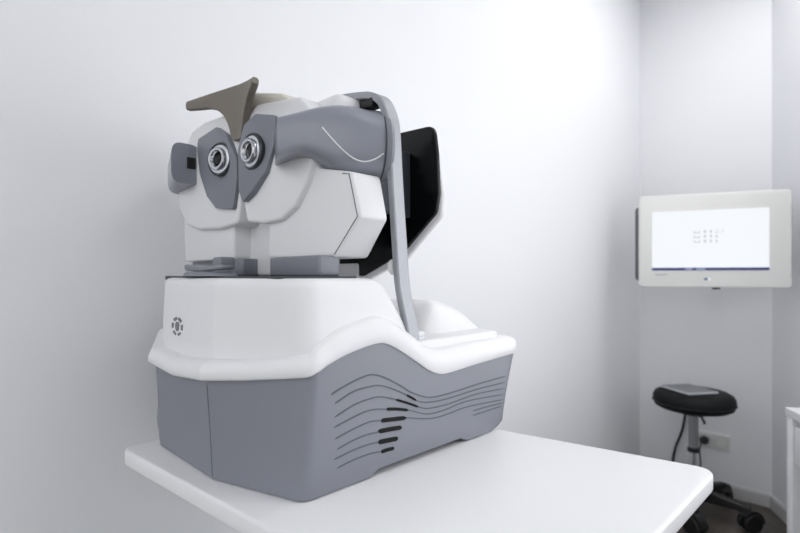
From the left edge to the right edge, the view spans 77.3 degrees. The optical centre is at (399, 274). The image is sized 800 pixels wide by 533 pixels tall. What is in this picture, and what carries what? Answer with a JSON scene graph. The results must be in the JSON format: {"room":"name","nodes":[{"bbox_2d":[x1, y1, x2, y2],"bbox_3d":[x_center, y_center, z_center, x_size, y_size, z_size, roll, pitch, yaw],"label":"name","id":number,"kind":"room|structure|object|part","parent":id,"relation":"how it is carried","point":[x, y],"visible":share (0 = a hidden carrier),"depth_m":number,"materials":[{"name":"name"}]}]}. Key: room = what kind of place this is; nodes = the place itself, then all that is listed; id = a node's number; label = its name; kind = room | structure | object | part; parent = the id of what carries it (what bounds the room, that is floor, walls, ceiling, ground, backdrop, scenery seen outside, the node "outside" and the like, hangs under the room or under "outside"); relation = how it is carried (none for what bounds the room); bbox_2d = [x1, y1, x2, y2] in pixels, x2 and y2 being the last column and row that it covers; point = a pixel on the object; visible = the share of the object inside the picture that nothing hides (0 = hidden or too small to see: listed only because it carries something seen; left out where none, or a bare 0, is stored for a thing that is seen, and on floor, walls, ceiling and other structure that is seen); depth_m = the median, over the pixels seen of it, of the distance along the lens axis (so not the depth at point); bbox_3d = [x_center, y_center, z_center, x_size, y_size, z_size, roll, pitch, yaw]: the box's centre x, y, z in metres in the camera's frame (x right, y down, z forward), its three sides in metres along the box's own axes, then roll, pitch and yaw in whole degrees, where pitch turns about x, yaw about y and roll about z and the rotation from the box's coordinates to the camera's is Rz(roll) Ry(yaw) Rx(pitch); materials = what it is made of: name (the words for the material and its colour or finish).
{"room":"examination room","nodes":[
{"label":"examination room","id":0,"kind":"room"},
{"bbox_2d":[0,0,639,532],"bbox_3d":[-0.244,-0.235,1.340,0.100,2.770,4.750,0,0,45],"label":"wall","id":1,"kind":"structure","parent":0,"point":[532,106],"depth_m":1.17,"materials":[{"name":"white paint"}]},
{"bbox_2d":[640,0,771,493],"bbox_3d":[1.677,-0.235,2.708,0.682,2.770,0.100,0,0,45],"label":"wall","id":2,"kind":"structure","parent":0,"point":[706,65],"depth_m":2.67,"materials":[{"name":"white paint"}]},
{"bbox_2d":[672,415,685,461],"bbox_3d":[1.531,0.890,2.728,0.104,0.524,0.075,0,0,45],"label":"hanging cable","id":3,"kind":"object","parent":2,"relation":"hanging from","point":[684,417],"visible":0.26,"depth_m":2.75,"materials":[{"name":"black plastic"}]},
{"bbox_2d":[635,189,791,288],"bbox_3d":[1.486,-0.153,2.454,0.620,0.436,0.429,0,0,21],"label":"wall monitor","id":4,"kind":"object","parent":2,"relation":"attached to","point":[743,239],"visible":1,"depth_m":2.25,"materials":[{"name":"white plastic"}]},
{"bbox_2d":[698,430,730,452],"bbox_3d":[1.657,0.880,2.647,0.156,0.084,0.013,0,0,45],"label":"wall socket","id":5,"kind":"object","parent":2,"relation":"attached to","point":[719,442],"visible":0.7,"depth_m":2.63,"materials":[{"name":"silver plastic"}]},
{"bbox_2d":[699,436,708,466],"bbox_3d":[1.599,1.004,2.644,0.065,0.293,0.074,0,0,45],"label":"power cord","id":6,"kind":"object","parent":5,"relation":"attached to","point":[704,440],"visible":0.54,"depth_m":2.64,"materials":[{"name":"black plastic"}]},
{"bbox_2d":[713,479,769,507],"bbox_3d":[1.618,1.117,2.686,0.602,0.066,0.014,0,0,45],"label":"baseboard","id":7,"kind":"structure","parent":2,"relation":"attached to","point":[749,495],"depth_m":2.53,"materials":[{"name":"paint"}]},
{"bbox_2d":[677,499,786,532],"bbox_3d":[-0.148,1.180,-1.145,3.790,0.060,8.170,0,0,45],"label":"floor","id":8,"kind":"structure","parent":0,"point":[720,519],"depth_m":2.35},
{"bbox_2d":[125,429,712,532],"bbox_3d":[-0.004,0.715,0.771,0.725,0.870,0.576,0,0,45],"label":"table","id":9,"kind":"object","parent":8,"relation":"on","point":[495,481],"visible":0.62,"depth_m":0.64,"materials":[{"name":"white laminate"}]},
{"bbox_2d":[148,77,516,501],"bbox_3d":[-0.142,-0.015,0.932,0.505,0.590,0.552,0,0,45],"label":"eye refractor","id":10,"kind":"object","parent":9,"relation":"on","point":[284,369],"visible":1,"depth_m":0.73,"materials":[{"name":"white plastic"}]},
{"bbox_2d":[184,264,233,271],"bbox_3d":[-0.308,-0.011,0.789,0.137,0.012,0.035,0,0,45],"label":"chin rest","id":11,"kind":"object","parent":10,"relation":"on","point":[207,268],"depth_m":0.75,"materials":[{"name":"plastic"}]},
{"bbox_3d":[-0.317,-0.182,0.871,0.141,0.146,0.017,0,0,42],"label":"plate","id":12,"kind":"part","parent":10,"relation":"part of","materials":[{"name":"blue plastic"}]},
{"bbox_3d":[-0.276,-0.018,0.783,0.028,0.019,0.026,0,0,45],"label":"chin post","id":13,"kind":"part","parent":10,"relation":"part of","materials":[{"name":"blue plastic"}]},
{"bbox_3d":[-0.221,-0.183,0.782,0.086,0.134,0.018,0,0,33],"label":"plate","id":14,"kind":"part","parent":10,"relation":"part of","materials":[{"name":"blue plastic"}]},
{"bbox_3d":[-0.254,0.005,0.822,0.414,0.007,0.142,0,0,45],"label":"slide plate","id":15,"kind":"part","parent":10,"relation":"part of","materials":[{"name":"white plastic"}]},
{"bbox_3d":[-0.034,-0.089,0.758,0.121,0.383,0.052,0,0,12],"label":"support arm","id":16,"kind":"part","parent":10,"relation":"part of","materials":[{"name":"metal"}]},
{"bbox_3d":[-0.009,-0.012,0.764,0.010,0.024,0.024,0,0,45],"label":"knob","id":17,"kind":"part","parent":10,"relation":"part of","materials":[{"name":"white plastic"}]},
{"bbox_2d":[418,328,496,347],"bbox_3d":[-0.049,0.117,1.021,0.452,0.026,0.233,0,0,45],"label":"tray","id":18,"kind":"object","parent":10,"relation":"on","point":[429,337],"depth_m":0.87,"materials":[{"name":"white plastic"}]},
{"bbox_2d":[652,386,764,532],"bbox_3d":[1.436,0.853,2.400,0.517,0.594,0.537,0,0,45],"label":"stool","id":19,"kind":"object","parent":8,"relation":"on","point":[723,403],"visible":0.67,"depth_m":2.28,"materials":[{"name":"black leather"}]},
{"bbox_2d":[660,384,717,394],"bbox_3d":[1.392,0.551,2.412,0.166,0.010,0.188,0,0,-11],"label":"tablet","id":20,"kind":"object","parent":19,"relation":"on","point":[687,389],"visible":1,"depth_m":2.38,"materials":[{"name":"silver metal"}]},
{"bbox_3d":[1.417,0.602,2.415,0.352,0.091,0.352,0,0,45],"label":"seat","id":21,"kind":"part","parent":19,"relation":"part of","materials":[{"name":"black leather"}]},
{"bbox_2d":[691,512,708,531],"bbox_3d":[1.305,1.079,2.210,0.052,0.058,0.090,0,0,-22],"label":"caster wheel","id":22,"kind":"object","parent":19,"relation":"attached to","point":[699,523],"depth_m":2.18,"materials":[{"name":"black plastic"}]},
{"bbox_3d":[1.535,1.042,2.469,0.200,0.055,0.052,0,0,-24],"label":"leg","id":23,"kind":"part","parent":19,"relation":"part of","materials":[{"name":"black plastic"}]},
{"bbox_2d":[721,484,732,493],"bbox_3d":[1.627,1.079,2.515,0.052,0.058,0.090,0,0,14],"label":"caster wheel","id":24,"kind":"object","parent":19,"relation":"attached to","point":[725,488],"depth_m":2.48,"materials":[{"name":"black plastic"}]},
{"bbox_3d":[1.507,1.042,2.322,0.202,0.055,0.053,0,0,45],"label":"leg","id":25,"kind":"part","parent":19,"relation":"part of","materials":[{"name":"black plastic"}]},
{"bbox_2d":[737,508,764,523],"bbox_3d":[1.577,1.079,2.246,0.090,0.058,0.052,0,0,-4],"label":"caster wheel","id":26,"kind":"object","parent":19,"relation":"attached to","point":[746,515],"depth_m":2.22,"materials":[{"name":"black plastic"}]},
{"bbox_2d":[785,407,799,532],"bbox_3d":[1.244,0.775,1.006,0.400,0.750,0.952,0,0,14],"label":"desk","id":27,"kind":"object","parent":8,"relation":"on","point":[793,414],"visible":1,"depth_m":1.48,"materials":[{"name":"white laminate"}]},
{"bbox_3d":[1.119,0.500,1.269,0.016,0.110,0.421,0,0,14],"label":"drawer","id":28,"kind":"part","parent":27,"relation":"part of","materials":[{"name":"white laminate"}]},
{"bbox_2d":[772,0,799,506],"bbox_3d":[1.322,-0.235,0.232,0.100,2.770,4.600,0,0,14],"label":"wall","id":29,"kind":"structure","parent":0,"point":[785,13],"depth_m":2.35,"materials":[{"name":"white paint"}]},
{"bbox_2d":[769,494,786,523],"bbox_3d":[1.267,1.117,0.246,0.014,0.066,4.600,0,0,14],"label":"baseboard","id":30,"kind":"structure","parent":29,"relation":"attached to","point":[775,505],"depth_m":2.39,"materials":[{"name":"paint"}]}
]}

